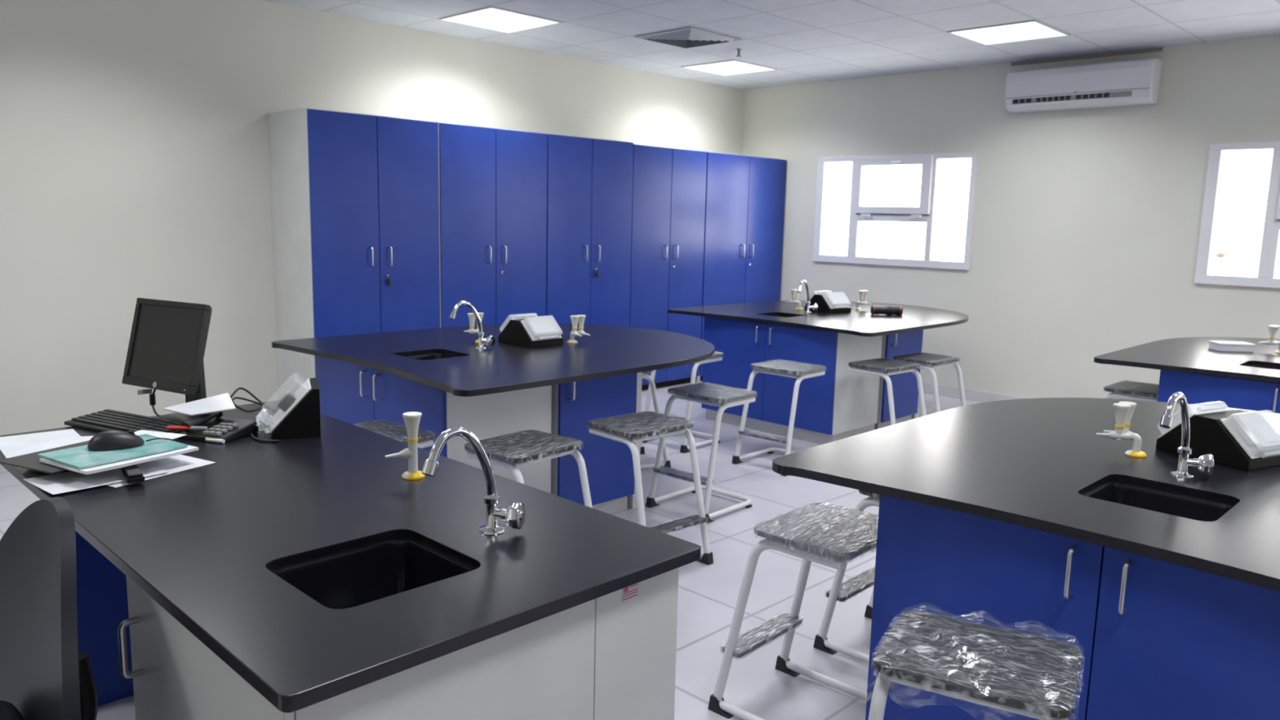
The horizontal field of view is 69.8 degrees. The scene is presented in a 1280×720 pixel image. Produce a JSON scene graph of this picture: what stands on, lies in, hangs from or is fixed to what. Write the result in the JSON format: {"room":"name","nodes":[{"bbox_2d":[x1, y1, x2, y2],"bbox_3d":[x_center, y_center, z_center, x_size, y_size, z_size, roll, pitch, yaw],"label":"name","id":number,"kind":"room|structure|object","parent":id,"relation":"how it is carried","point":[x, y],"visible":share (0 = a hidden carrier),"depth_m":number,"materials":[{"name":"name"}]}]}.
{"room":"science classroom","nodes":[
{"label":"science classroom","id":0,"kind":"room"},
{"bbox_2d":[0,0,744,435],"bbox_3d":[-2.413,-0.986,6.635,0.200,2.940,10.152,10,12,44],"label":"wall","id":1,"kind":"structure","parent":0,"point":[135,152],"depth_m":5.90,"materials":[{"name":"white paint"}]},
{"bbox_2d":[0,464,8,472],"bbox_3d":[-4.198,0.671,4.943,0.012,0.100,4.550,10,12,44],"label":"baseboard","id":2,"kind":"structure","parent":1,"relation":"attached to","point":[2,469],"depth_m":5.39,"materials":[{"name":"white plastic"}]},
{"bbox_2d":[0,380,981,719],"bbox_3d":[1.047,1.122,3.465,10.030,0.100,10.152,10,12,44],"label":"floor","id":3,"kind":"structure","parent":0,"point":[708,595],"depth_m":3.99,"materials":[{"name":"tile"}]},
{"bbox_2d":[0,497,97,719],"bbox_3d":[-1.371,0.778,1.843,0.562,0.965,0.740,-2,9,-22],"label":"office chair","id":4,"kind":"object","parent":3,"relation":"on","point":[44,675],"visible":1,"depth_m":1.92,"materials":[{"name":"black plastic"}]},
{"bbox_2d":[75,530,133,706],"bbox_3d":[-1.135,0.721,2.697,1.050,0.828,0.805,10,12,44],"label":"door","id":5,"kind":"structure","parent":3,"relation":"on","point":[101,586],"depth_m":2.88,"materials":[{"name":"blue laminate"}]},
{"bbox_2d":[0,400,701,712],"bbox_3d":[-0.941,0.429,2.424,2.102,0.213,0.945,10,12,44],"label":"countertop","id":6,"kind":"structure","parent":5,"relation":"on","point":[314,571],"depth_m":1.99,"materials":[{"name":"black"}]},
{"bbox_2d":[0,428,80,458],"bbox_3d":[-1.782,0.249,2.736,0.210,0.006,0.297,-6,12,-41],"label":"paper stack","id":7,"kind":"object","parent":6,"relation":"on","point":[16,445],"visible":0.63,"depth_m":2.75,"materials":[{"name":"white paper"}]},
{"bbox_2d":[35,435,93,452],"bbox_3d":[-1.601,0.257,2.627,0.215,0.014,0.297,-1,9,-17],"label":"paper stack","id":8,"kind":"object","parent":6,"relation":"on","point":[55,442],"visible":0.13,"depth_m":2.69,"materials":[{"name":"white paper"}]},
{"bbox_2d":[133,430,186,439],"bbox_3d":[-1.488,0.238,2.690,0.170,0.002,0.240,4,9,16],"label":"paper sheet","id":9,"kind":"object","parent":8,"relation":"on","point":[160,434],"visible":0.21,"depth_m":2.78,"materials":[{"name":"white paper"}]},
{"bbox_2d":[0,440,88,474],"bbox_3d":[-1.532,0.258,2.517,0.230,0.004,0.310,5,10,24],"label":"folder","id":10,"kind":"object","parent":9,"relation":"on","point":[31,460],"visible":0.27,"depth_m":2.42,"materials":[{"name":"grey"}]},
{"bbox_2d":[39,444,198,474],"bbox_3d":[-1.408,0.256,2.493,0.225,0.010,0.305,6,10,30],"label":"paper stack","id":11,"kind":"object","parent":10,"relation":"on","point":[121,464],"visible":0.38,"depth_m":2.41,"materials":[{"name":"white paper"}]},
{"bbox_2d":[37,434,187,469],"bbox_3d":[-1.429,0.246,2.498,0.210,0.006,0.290,7,10,32],"label":"booklet","id":12,"kind":"object","parent":11,"relation":"on","point":[77,457],"visible":0.77,"depth_m":2.45,"materials":[{"name":"teal paper"}]},
{"bbox_2d":[87,430,144,451],"bbox_3d":[-1.436,0.216,2.515,0.136,0.046,0.074,-4,10,-29],"label":"computer mouse","id":13,"kind":"object","parent":12,"relation":"on","point":[111,440],"visible":1,"depth_m":2.49,"materials":[{"name":"black plastic"}]},
{"bbox_2d":[64,408,183,433],"bbox_3d":[-1.649,0.208,2.952,0.440,0.030,0.145,6,10,27],"label":"keyboard","id":14,"kind":"object","parent":6,"relation":"on","point":[108,420],"visible":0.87,"depth_m":2.95,"materials":[{"name":"black plastic"}]},
{"bbox_2d":[106,454,216,487],"bbox_3d":[-1.356,0.297,2.510,0.210,0.001,0.290,6,10,28],"label":"paper sheet","id":15,"kind":"object","parent":6,"relation":"on","point":[179,463],"visible":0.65,"depth_m":2.56,"materials":[{"name":"white paper"}]},
{"bbox_2d":[23,462,168,494],"bbox_3d":[-1.430,0.305,2.421,0.200,0.003,0.280,8,11,38],"label":"paper sheet","id":16,"kind":"object","parent":15,"relation":"on","point":[70,481],"visible":0.78,"depth_m":2.38,"materials":[{"name":"white paper"}]},
{"bbox_2d":[120,464,145,483],"bbox_3d":[-1.330,0.294,2.406,0.040,0.022,0.140,-5,11,-35],"label":"stapler","id":17,"kind":"object","parent":16,"relation":"on","point":[131,473],"visible":0.85,"depth_m":2.36,"materials":[{"name":"black plastic"}]},
{"bbox_2d":[146,437,177,442],"bbox_3d":[-1.357,0.241,2.649,0.027,0.069,0.190,2,9,3],"label":"cable","id":18,"kind":"object","parent":6,"relation":"on","point":[157,437],"visible":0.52,"depth_m":2.58,"materials":[{"name":"black plastic"}]},
{"bbox_2d":[121,297,212,422],"bbox_3d":[-1.601,0.001,3.102,0.375,0.397,0.168,6,10,28],"label":"computer monitor","id":19,"kind":"object","parent":6,"relation":"on","point":[166,347],"visible":0.83,"depth_m":3.09,"materials":[{"name":"black plastic"}]},
{"bbox_2d":[137,388,160,416],"bbox_3d":[-1.637,0.134,3.130,0.127,0.122,0.042,1,9,-3],"label":"cable","id":20,"kind":"object","parent":19,"relation":"attached to","point":[152,396],"visible":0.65,"depth_m":3.13,"materials":[{"name":"black plastic"}]},
{"bbox_2d":[205,438,225,443],"bbox_3d":[-1.301,0.246,2.810,0.067,0.014,0.014,4,9,18],"label":"pen","id":21,"kind":"object","parent":6,"relation":"on","point":[215,440],"visible":1,"depth_m":2.80,"materials":[{"name":"white"}]},
{"bbox_2d":[178,411,257,442],"bbox_3d":[-1.330,0.202,2.895,0.170,0.073,0.162,4,9,16],"label":"desk telephone","id":22,"kind":"object","parent":6,"relation":"on","point":[228,429],"visible":0.81,"depth_m":2.88,"materials":[{"name":"black plastic"}]},
{"bbox_2d":[165,426,207,430],"bbox_3d":[-1.405,0.211,2.845,0.124,0.014,0.014,1,9,-2],"label":"pen","id":23,"kind":"object","parent":22,"relation":"on","point":[175,428],"visible":1,"depth_m":2.84,"materials":[{"name":"red plastic"}]},
{"bbox_2d":[163,392,235,416],"bbox_3d":[-1.401,0.146,2.917,0.213,0.052,0.137,-3,10,-24],"label":"document","id":24,"kind":"object","parent":22,"relation":"on","point":[221,402],"visible":1,"depth_m":2.93,"materials":[{"name":"white paper"}]},
{"bbox_2d":[230,387,276,413],"bbox_3d":[-1.334,0.153,3.094,0.232,0.108,0.104,0,9,-8],"label":"power cable","id":25,"kind":"object","parent":6,"relation":"on","point":[260,402],"visible":0.76,"depth_m":3.10,"materials":[{"name":"black plastic"}]},
{"bbox_2d":[250,432,279,442],"bbox_3d":[-1.180,0.244,2.858,0.146,0.008,0.034,7,11,34],"label":"power cable","id":26,"kind":"object","parent":6,"relation":"on","point":[251,433],"visible":1,"depth_m":2.83,"materials":[{"name":"black plastic"}]},
{"bbox_2d":[255,377,320,439],"bbox_3d":[-1.138,0.143,2.960,0.193,0.180,0.210,-2,9,-21],"label":"box","id":27,"kind":"object","parent":6,"relation":"on","point":[298,416],"visible":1,"depth_m":2.89,"materials":[{"name":"black plastic"}]},
{"bbox_2d":[271,538,474,608],"bbox_3d":[-0.544,0.526,1.887,0.331,0.203,0.346,10,12,44],"label":"sink basin","id":28,"kind":"object","parent":6,"relation":"in","point":[341,573],"depth_m":1.99,"materials":[{"name":"black plastic"}]},
{"bbox_2d":[385,411,425,479],"bbox_3d":[-0.636,0.231,2.482,0.105,0.175,0.062,0,9,-5],"label":"tap","id":29,"kind":"object","parent":6,"relation":"on","point":[411,420],"visible":1,"depth_m":2.47,"materials":[{"name":"white plastic"}]},
{"bbox_2d":[422,426,525,534],"bbox_3d":[-0.357,0.269,2.000,0.107,0.259,0.250,8,11,36],"label":"water tap","id":30,"kind":"object","parent":6,"relation":"on","point":[514,515],"visible":1,"depth_m":2.05,"materials":[{"name":"silver metal"}]},
{"bbox_2d":[478,491,525,534],"bbox_3d":[-0.309,0.341,2.077,0.106,0.095,0.091,10,12,44],"label":"tap","id":31,"kind":"object","parent":30,"relation":"on","point":[514,515],"depth_m":2.07,"materials":[{"name":"silver metal"}]},
{"bbox_2d":[267,107,440,399],"bbox_3d":[-1.990,-0.591,6.535,0.633,2.208,0.974,10,12,44],"label":"tall cabinet","id":32,"kind":"object","parent":3,"relation":"on","point":[355,197],"visible":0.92,"depth_m":6.22,"materials":[{"name":"blue laminate"}]},
{"bbox_2d":[353,419,435,448],"bbox_3d":[-1.154,0.626,3.884,0.416,0.651,0.465,8,11,36],"label":"stool","id":33,"kind":"object","parent":3,"relation":"on","point":[393,430],"visible":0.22,"depth_m":3.90,"materials":[{"name":"grey plastic"}]},
{"bbox_2d":[117,567,679,719],"bbox_3d":[-0.522,0.837,2.037,0.755,0.828,0.945,10,12,44],"label":"base cabinet","id":34,"kind":"object","parent":3,"relation":"on","point":[606,657],"visible":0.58,"depth_m":1.80,"materials":[{"name":"white laminate"}]},
{"bbox_2d":[622,582,638,602],"bbox_3d":[-0.019,0.486,1.943,0.002,0.044,0.046,10,12,44],"label":"printed label","id":35,"kind":"object","parent":34,"relation":"attached to","point":[630,592],"visible":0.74,"depth_m":1.94,"materials":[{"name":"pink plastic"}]},
{"bbox_2d":[315,355,551,493],"bbox_3d":[-1.095,0.412,4.706,1.200,0.828,0.657,10,12,44],"label":"base cabinet","id":36,"kind":"object","parent":3,"relation":"on","point":[352,393],"visible":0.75,"depth_m":4.36,"materials":[{"name":"blue laminate"}]},
{"bbox_2d":[271,323,714,396],"bbox_3d":[-0.611,0.018,5.133,1.851,0.213,2.170,10,12,44],"label":"countertop","id":37,"kind":"structure","parent":36,"relation":"on","point":[448,359],"depth_m":4.74,"materials":[{"name":"black"}]},
{"bbox_2d":[403,352,458,359],"bbox_3d":[-1.066,0.080,4.694,0.316,0.203,0.311,10,12,44],"label":"sink basin","id":38,"kind":"object","parent":37,"relation":"in","point":[411,356],"depth_m":4.81,"materials":[{"name":"black"}]},
{"bbox_2d":[449,300,495,348],"bbox_3d":[-0.884,-0.183,4.848,0.107,0.259,0.250,10,12,44],"label":"water tap","id":39,"kind":"object","parent":37,"relation":"on","point":[490,340],"visible":1,"depth_m":4.89,"materials":[{"name":"silver metal"}]},
{"bbox_2d":[475,330,495,348],"bbox_3d":[-0.828,-0.110,4.918,0.107,0.095,0.084,10,12,44],"label":"tap","id":40,"kind":"object","parent":39,"relation":"on","point":[490,341],"depth_m":4.91,"materials":[{"name":"silver metal"}]},
{"bbox_2d":[463,312,484,342],"bbox_3d":[-0.923,-0.184,5.176,0.145,0.159,0.101,10,12,44],"label":"tap","id":41,"kind":"object","parent":37,"relation":"on","point":[472,317],"visible":0.62,"depth_m":5.15,"materials":[{"name":"white plastic"}]},
{"bbox_2d":[497,312,563,347],"bbox_3d":[-0.615,-0.175,5.167,0.333,0.158,0.235,10,12,44],"label":"box","id":42,"kind":"object","parent":37,"relation":"on","point":[527,330],"visible":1,"depth_m":5.07,"materials":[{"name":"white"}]},
{"bbox_2d":[566,315,590,343],"bbox_3d":[-0.355,-0.173,5.186,0.145,0.159,0.101,10,12,44],"label":"tap","id":43,"kind":"object","parent":37,"relation":"on","point":[575,319],"visible":1,"depth_m":5.17,"materials":[{"name":"white plastic"}]},
{"bbox_2d":[439,122,546,327],"bbox_3d":[-1.298,-0.682,7.233,0.629,2.208,0.994,10,12,44],"label":"tall cabinet","id":44,"kind":"object","parent":3,"relation":"on","point":[493,181],"visible":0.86,"depth_m":6.95,"materials":[{"name":"blue laminate"}]},
{"bbox_2d":[464,429,592,507],"bbox_3d":[-0.436,0.660,3.775,0.465,0.651,0.416,8,11,39],"label":"stool","id":45,"kind":"object","parent":3,"relation":"on","point":[526,447],"visible":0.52,"depth_m":3.72,"materials":[{"name":"grey plastic"}]},
{"bbox_2d":[546,133,633,327],"bbox_3d":[-0.612,-0.773,7.920,0.633,2.208,0.951,10,12,44],"label":"tall cabinet","id":46,"kind":"object","parent":3,"relation":"on","point":[589,180],"visible":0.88,"depth_m":7.65,"materials":[{"name":"blue laminate"}]},
{"bbox_2d":[551,373,637,514],"bbox_3d":[-0.635,0.357,5.128,1.277,0.828,0.535,10,12,44],"label":"base cabinet","id":47,"kind":"object","parent":3,"relation":"on","point":[609,464],"visible":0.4,"depth_m":4.69,"materials":[{"name":"blue laminate"}]},
{"bbox_2d":[626,372,642,508],"bbox_3d":[-0.440,0.325,5.364,1.200,0.828,0.050,10,12,44],"label":"panel","id":48,"kind":"object","parent":3,"relation":"on","point":[632,500],"visible":0.11,"depth_m":4.94,"materials":[{"name":"white laminate"}]},
{"bbox_2d":[587,411,713,564],"bbox_3d":[0.036,0.604,4.206,0.416,0.651,0.465,-7,12,-42],"label":"stool","id":49,"kind":"object","parent":3,"relation":"on","point":[639,426],"visible":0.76,"depth_m":4.15,"materials":[{"name":"grey metal"}]},
{"bbox_2d":[640,370,671,468],"bbox_3d":[-0.094,0.346,5.860,0.465,0.651,0.416,-3,10,-25],"label":"stool","id":50,"kind":"object","parent":3,"relation":"on","point":[666,462],"visible":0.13,"depth_m":5.74,"materials":[{"name":"white metal"}]},
{"bbox_2d":[629,143,706,390],"bbox_3d":[0.065,-0.857,8.603,0.629,2.196,0.974,10,12,44],"label":"tall cabinet","id":51,"kind":"object","parent":3,"relation":"on","point":[669,184],"visible":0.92,"depth_m":8.37,"materials":[{"name":"blue plastic"}]},
{"bbox_2d":[642,351,723,453],"bbox_3d":[0.298,0.262,6.458,0.416,0.651,0.465,9,11,40],"label":"stool","id":52,"kind":"object","parent":3,"relation":"on","point":[716,357],"visible":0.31,"depth_m":6.35,"materials":[{"name":"white metal"}]},
{"bbox_2d":[645,382,756,524],"bbox_3d":[0.347,0.485,5.021,0.416,0.651,0.464,9,12,42],"label":"stool","id":53,"kind":"object","parent":3,"relation":"on","point":[717,395],"visible":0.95,"depth_m":4.96,"materials":[{"name":"white metal"}]},
{"bbox_2d":[697,151,786,382],"bbox_3d":[0.851,-0.960,9.389,0.633,2.196,1.252,10,12,44],"label":"tall cabinet","id":54,"kind":"object","parent":3,"relation":"on","point":[745,195],"visible":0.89,"depth_m":9.10,"materials":[{"name":"blue plastic"}]},
{"bbox_2d":[732,359,826,475],"bbox_3d":[0.914,0.354,5.955,0.416,0.651,0.464,9,12,42],"label":"stool","id":55,"kind":"object","parent":3,"relation":"on","point":[806,371],"visible":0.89,"depth_m":5.89,"materials":[{"name":"white metal"}]},
{"bbox_2d":[701,316,882,444],"bbox_3d":[1.121,0.109,6.994,1.200,0.828,0.657,10,12,44],"label":"base cabinet","id":56,"kind":"object","parent":3,"relation":"on","point":[839,403],"visible":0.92,"depth_m":6.67,"materials":[{"name":"blue laminate"}]},
{"bbox_2d":[666,300,968,337],"bbox_3d":[1.605,-0.285,7.421,1.851,0.213,2.170,10,12,44],"label":"countertop","id":57,"kind":"structure","parent":56,"relation":"on","point":[860,322],"depth_m":7.01,"materials":[{"name":"black"}]},
{"bbox_2d":[768,315,791,317],"bbox_3d":[1.084,-0.239,7.082,0.311,0.203,0.301,10,12,44],"label":"sink basin","id":58,"kind":"object","parent":57,"relation":"in","point":[778,316],"depth_m":7.20,"materials":[{"name":"black plastic"}]},
{"bbox_2d":[786,288,803,309],"bbox_3d":[1.278,-0.499,7.541,0.145,0.159,0.101,10,12,44],"label":"tap","id":59,"kind":"object","parent":57,"relation":"on","point":[794,293],"visible":0.99,"depth_m":7.52,"materials":[{"name":"white plastic"}]},
{"bbox_2d":[797,280,817,312],"bbox_3d":[1.321,-0.500,7.228,0.107,0.259,0.250,7,11,34],"label":"water tap","id":60,"kind":"object","parent":57,"relation":"on","point":[814,307],"visible":1,"depth_m":7.28,"materials":[{"name":"silver metal"}]},
{"bbox_2d":[804,290,851,313],"bbox_3d":[1.523,-0.476,7.435,0.235,0.158,0.333,-4,10,-31],"label":"box","id":61,"kind":"object","parent":57,"relation":"on","point":[828,301],"visible":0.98,"depth_m":7.33,"materials":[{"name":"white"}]},
{"bbox_2d":[853,290,871,309],"bbox_3d":[1.839,-0.495,7.601,0.145,0.159,0.101,10,12,44],"label":"tap","id":62,"kind":"object","parent":57,"relation":"on","point":[863,294],"visible":1,"depth_m":7.58,"materials":[{"name":"white plastic"}]},
{"bbox_2d":[870,305,902,315],"bbox_3d":[1.940,-0.390,7.218,0.238,0.073,0.073,1,9,-2],"label":"lens","id":63,"kind":"object","parent":57,"relation":"on","point":[886,310],"visible":1,"depth_m":7.19,"materials":[{"name":"black plastic"}]},
{"bbox_2d":[707,501,878,719],"bbox_3d":[0.537,0.815,2.914,0.464,0.651,0.416,9,12,42],"label":"stool","id":64,"kind":"object","parent":3,"relation":"on","point":[832,535],"visible":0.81,"depth_m":2.87,"materials":[{"name":"white metal"}]},
{"bbox_2d":[813,489,879,662],"bbox_3d":[0.963,0.756,3.362,0.464,0.651,0.416,9,12,42],"label":"stool","id":65,"kind":"object","parent":3,"relation":"on","point":[840,592],"visible":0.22,"depth_m":3.37,"materials":[{"name":"white metal"}]},
{"bbox_2d":[848,358,926,425],"bbox_3d":[1.664,0.344,6.136,0.416,0.651,0.465,-6,12,-41],"label":"stool","id":66,"kind":"object","parent":3,"relation":"on","point":[891,366],"visible":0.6,"depth_m":6.06,"materials":[{"name":"white metal"}]},
{"bbox_2d":[874,329,923,430],"bbox_3d":[1.581,0.054,7.416,1.277,0.828,0.535,10,12,44],"label":"base cabinet","id":67,"kind":"object","parent":3,"relation":"on","point":[904,385],"visible":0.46,"depth_m":6.98,"materials":[{"name":"blue wood"}]},
{"bbox_2d":[911,329,924,419],"bbox_3d":[1.777,0.022,7.653,1.200,0.828,0.050,10,12,44],"label":"panel","id":68,"kind":"object","parent":3,"relation":"on","point":[914,415],"visible":0.03,"depth_m":7.28,"materials":[{"name":"white plastic"}]},
{"bbox_2d":[893,352,966,413],"bbox_3d":[2.053,0.301,6.469,0.416,0.651,0.465,-7,12,-43],"label":"stool","id":69,"kind":"object","parent":3,"relation":"on","point":[924,359],"visible":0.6,"depth_m":6.38,"materials":[{"name":"white metal"}]},
{"bbox_2d":[868,610,1084,719],"bbox_3d":[0.706,0.941,1.999,0.416,0.690,0.477,6,10,28],"label":"stool","id":70,"kind":"object","parent":3,"relation":"on","point":[1031,676],"visible":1,"depth_m":1.95,"materials":[{"name":"grey plastic"}]},
{"bbox_2d":[865,494,1279,719],"bbox_3d":[1.301,0.814,2.457,1.200,0.828,0.657,10,12,44],"label":"base cabinet","id":71,"kind":"object","parent":3,"relation":"on","point":[1157,639],"visible":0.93,"depth_m":2.23,"materials":[{"name":"blue laminate"}]},
{"bbox_2d":[772,397,1279,591],"bbox_3d":[1.785,0.421,2.884,1.851,0.213,2.170,10,12,44],"label":"countertop","id":72,"kind":"structure","parent":71,"relation":"on","point":[1042,464],"depth_m":2.64,"materials":[{"name":"black stone"}]},
{"bbox_2d":[1096,401,1146,457],"bbox_3d":[1.551,0.219,2.938,0.101,0.159,0.145,-7,12,-43],"label":"tap","id":73,"kind":"object","parent":72,"relation":"on","point":[1123,411],"visible":1,"depth_m":2.91,"materials":[{"name":"white plastic"}]},
{"bbox_2d":[1084,481,1234,521],"bbox_3d":[1.397,0.477,2.495,0.341,0.203,0.326,10,12,44],"label":"sink basin","id":74,"kind":"object","parent":72,"relation":"in","point":[1169,499],"depth_m":2.58,"materials":[{"name":"black metal"}]},
{"bbox_2d":[1159,391,1214,477],"bbox_3d":[1.559,0.218,2.615,0.250,0.259,0.107,-6,12,-41],"label":"water tap","id":75,"kind":"object","parent":72,"relation":"on","point":[1205,464],"visible":1,"depth_m":2.65,"materials":[{"name":"silver metal"}]},
{"bbox_2d":[1155,400,1279,471],"bbox_3d":[1.867,0.228,2.928,0.235,0.158,0.333,-3,10,-27],"label":"box","id":76,"kind":"object","parent":72,"relation":"on","point":[1241,439],"visible":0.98,"depth_m":2.83,"materials":[{"name":"black"}]},
{"bbox_2d":[1102,380,1159,401],"bbox_3d":[2.923,0.469,5.513,0.464,0.651,0.416,10,12,44],"label":"stool","id":77,"kind":"object","parent":3,"relation":"on","point":[1121,390],"visible":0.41,"depth_m":5.36,"materials":[{"name":"grey plastic"}]},
{"bbox_2d":[1156,369,1279,413],"bbox_3d":[3.436,0.499,4.818,1.200,0.828,0.657,10,12,44],"label":"base cabinet","id":78,"kind":"object","parent":3,"relation":"on","point":[1236,393],"visible":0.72,"depth_m":4.77,"materials":[{"name":"blue wood"}]},
{"bbox_2d":[1093,337,1279,382],"bbox_3d":[3.920,0.105,5.245,1.851,0.213,2.170,10,12,44],"label":"countertop","id":79,"kind":"structure","parent":78,"relation":"on","point":[1186,354],"depth_m":5.16,"materials":[{"name":"black"}]},
{"bbox_2d":[1208,340,1255,351],"bbox_3d":[3.578,-0.083,5.554,0.204,0.048,0.124,2,9,4],"label":"carton","id":80,"kind":"object","parent":79,"relation":"on","point":[1233,346],"visible":1,"depth_m":5.50,"materials":[{"name":"white cardboard"}]},
{"bbox_2d":[1244,364,1279,369],"bbox_3d":[3.423,0.143,4.959,0.311,0.203,0.311,10,12,44],"label":"sink basin","id":81,"kind":"object","parent":79,"relation":"in","point":[1263,366],"depth_m":5.08,"materials":[{"name":"black plastic"}]},
{"bbox_2d":[1257,324,1279,353],"bbox_3d":[3.798,-0.125,5.500,0.145,0.159,0.101,10,12,44],"label":"tap","id":82,"kind":"object","parent":79,"relation":"on","point":[1273,329],"visible":1,"depth_m":5.48,"materials":[{"name":"white plastic"}]},
{"bbox_2d":[260,0,1279,89],"bbox_3d":[1.117,-1.881,3.001,10.030,0.100,10.152,10,12,44],"label":"ceiling","id":83,"kind":"structure","parent":0,"point":[807,41],"depth_m":6.53,"materials":[{"name":"paint"}]},
{"bbox_2d":[438,6,562,33],"bbox_3d":[-0.998,-2.427,6.568,0.630,0.008,0.630,10,12,44],"label":"recessed light","id":84,"kind":"object","parent":83,"relation":"in","point":[491,18],"visible":1,"depth_m":6.54,"materials":[{"name":"white plastic"}]},
{"bbox_2d":[634,26,742,48],"bbox_3d":[0.368,-2.459,7.033,0.586,0.023,0.586,10,12,44],"label":"ceiling vent","id":85,"kind":"object","parent":83,"relation":"in","point":[691,37],"visible":1,"depth_m":6.97,"materials":[{"name":"grey metal"}]},
{"bbox_2d":[680,59,777,75],"bbox_3d":[0.817,-2.666,8.389,0.630,0.008,0.630,10,12,44],"label":"recessed light","id":86,"kind":"object","parent":83,"relation":"in","point":[733,67],"visible":1,"depth_m":8.37,"materials":[{"name":"white plastic"}]},
{"bbox_2d":[735,48,742,57],"bbox_3d":[0.804,-2.500,7.475,0.060,0.058,0.060,10,12,44],"label":"sprinkler","id":87,"kind":"object","parent":83,"relation":"attached to","point":[737,50],"visible":1,"depth_m":7.47,"materials":[{"name":"grey metal"}]},
{"bbox_2d":[946,19,1070,45],"bbox_3d":[2.653,-2.348,6.603,0.630,0.008,0.630,10,12,44],"label":"recessed light","id":88,"kind":"object","parent":83,"relation":"in","point":[1034,29],"visible":1,"depth_m":6.58,"materials":[{"name":"white plastic"}]},
{"bbox_2d":[742,35,1279,399],"bbox_3d":[4.578,-0.842,6.743,9.630,2.940,0.200,10,12,44],"label":"wall","id":89,"kind":"structure","parent":0,"point":[1086,222],"depth_m":7.71,"materials":[{"name":"white paint"}]},
{"bbox_2d":[813,151,977,270],"bbox_3d":[2.372,-1.419,8.722,1.650,1.035,0.142,10,12,44],"label":"window","id":90,"kind":"structure","parent":89,"relation":"in","point":[926,211],"depth_m":8.67,"materials":[{"name":"white plastic"}]},
{"bbox_2d":[922,382,1028,402],"bbox_3d":[4.471,0.571,6.885,9.630,0.100,0.012,10,12,44],"label":"baseboard","id":91,"kind":"structure","parent":89,"relation":"attached to","point":[943,390],"depth_m":8.32,"materials":[{"name":"white plastic"}]},
{"bbox_2d":[1004,57,1161,112],"bbox_3d":[3.513,-2.185,7.338,1.110,0.325,0.208,10,12,44],"label":"air conditioner","id":92,"kind":"object","parent":89,"relation":"attached to","point":[1134,82],"visible":1,"depth_m":7.23,"materials":[{"name":"white plastic"}]},
{"bbox_2d":[1012,90,1132,104],"bbox_3d":[3.421,-2.088,7.312,0.920,0.040,0.012,10,12,44],"label":"air vent","id":93,"kind":"object","parent":92,"relation":"attached to","point":[1073,97],"depth_m":7.28,"materials":[{"name":"white plastic"}]},
{"bbox_2d":[1010,47,1163,66],"bbox_3d":[3.565,-2.438,7.390,1.160,0.028,0.014,10,12,44],"label":"trim","id":94,"kind":"structure","parent":89,"relation":"attached to","point":[1157,49],"depth_m":7.35,"materials":[{"name":"grey plastic"}]},
{"bbox_2d":[1194,141,1279,288],"bbox_3d":[4.822,-0.993,6.338,1.650,1.035,0.142,10,12,44],"label":"window","id":95,"kind":"structure","parent":89,"relation":"in","point":[1270,244],"depth_m":6.72,"materials":[{"name":"white plastic"}]},
{"label":"outside","id":96,"kind":"structure","parent":0,"visible":0},
{"bbox_2d":[1215,252,1226,275],"bbox_3d":[13.546,0.973,22.075,0.220,7.080,0.220,10,12,44],"label":"street lamp","id":97,"kind":"object","parent":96,"point":[1220,255],"visible":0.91,"depth_m":21.54,"materials":[{"name":"white"}]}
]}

